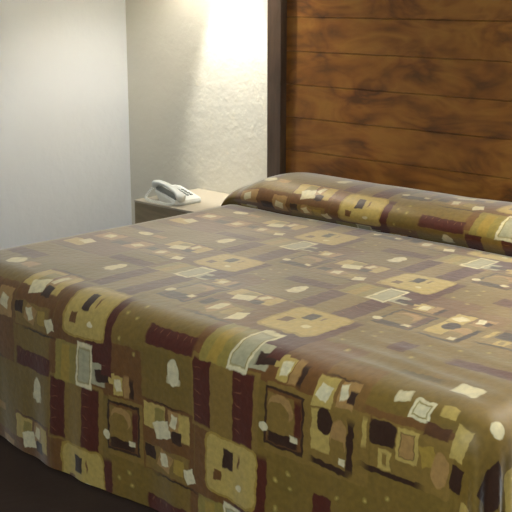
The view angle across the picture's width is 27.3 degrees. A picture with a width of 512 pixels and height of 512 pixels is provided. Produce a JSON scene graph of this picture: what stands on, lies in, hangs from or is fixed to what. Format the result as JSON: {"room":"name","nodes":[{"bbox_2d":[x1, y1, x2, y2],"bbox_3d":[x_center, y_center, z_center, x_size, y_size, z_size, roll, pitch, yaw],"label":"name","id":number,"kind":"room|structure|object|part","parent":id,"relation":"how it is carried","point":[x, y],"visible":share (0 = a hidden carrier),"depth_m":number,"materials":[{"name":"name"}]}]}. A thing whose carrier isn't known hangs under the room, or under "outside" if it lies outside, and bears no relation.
{"room":"hotel room","nodes":[
{"label":"hotel room","id":0,"kind":"room"},
{"bbox_2d":[0,0,131,249],"bbox_3d":[-2.693,-0.685,3.781,0.100,2.500,5.890,13,19,42],"label":"wall","id":1,"kind":"structure","parent":0,"point":[65,144],"depth_m":5.53,"materials":[{"name":"white paint"}]},
{"bbox_2d":[0,435,158,511],"bbox_3d":[-0.531,1.069,2.120,6.040,0.100,5.890,13,19,42],"label":"floor","id":2,"kind":"structure","parent":0,"point":[27,484],"depth_m":3.27,"materials":[{"name":"brown carpet"}]},
{"bbox_2d":[134,188,228,223],"bbox_3d":[-0.258,-0.031,5.291,0.545,0.500,0.442,13,19,42],"label":"nightstand","id":3,"kind":"object","parent":2,"relation":"on","point":[145,211],"visible":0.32,"depth_m":5.19,"materials":[{"name":"beige laminate"}]},
{"bbox_3d":[-0.403,0.002,5.140,0.541,0.470,0.017,13,19,42],"label":"panel","id":4,"kind":"part","parent":3,"relation":"part of","materials":[{"name":"grey laminate"}]},
{"bbox_2d":[144,180,200,205],"bbox_3d":[-0.412,-0.318,5.200,0.204,0.098,0.255,-11,18,-37],"label":"telephone","id":5,"kind":"object","parent":3,"relation":"on","point":[176,195],"visible":1,"depth_m":5.16,"materials":[{"name":"white plastic"}]},
{"bbox_3d":[-0.479,-0.295,5.165,0.069,0.072,0.237,-8,16,-29],"label":"coiled cord","id":6,"kind":"part","parent":5,"relation":"part of","materials":[{"name":"white plastic"}]},
{"bbox_2d":[267,0,511,201],"bbox_3d":[0.993,-0.429,4.242,2.520,1.780,0.070,13,19,42],"label":"headboard","id":7,"kind":"object","parent":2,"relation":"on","point":[414,94],"visible":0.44,"depth_m":4.56,"materials":[{"name":"brown wood"}]},
{"bbox_3d":[0.107,-0.631,5.052,0.086,1.780,0.070,13,19,42],"label":"post","id":8,"kind":"part","parent":7,"relation":"part of","materials":[{"name":"brown wood"}]},
{"bbox_2d":[125,0,266,223],"bbox_3d":[1.453,-0.702,3.851,5.840,2.500,0.100,13,19,42],"label":"wall","id":9,"kind":"structure","parent":0,"point":[197,69],"depth_m":5.45,"materials":[{"name":"beige paint"}]},
{"bbox_3d":[0.361,0.318,3.736,1.920,0.575,1.660,13,19,42],"label":"bed","id":10,"kind":"object","parent":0,"visible":0},
{"bbox_2d":[0,172,511,511],"bbox_3d":[0.330,0.241,3.689,2.304,0.726,1.936,13,19,42],"label":"bedspread","id":11,"kind":"object","parent":10,"relation":"on","point":[299,341],"visible":1,"depth_m":3.11,"materials":[{"name":"fabric"}]}
]}

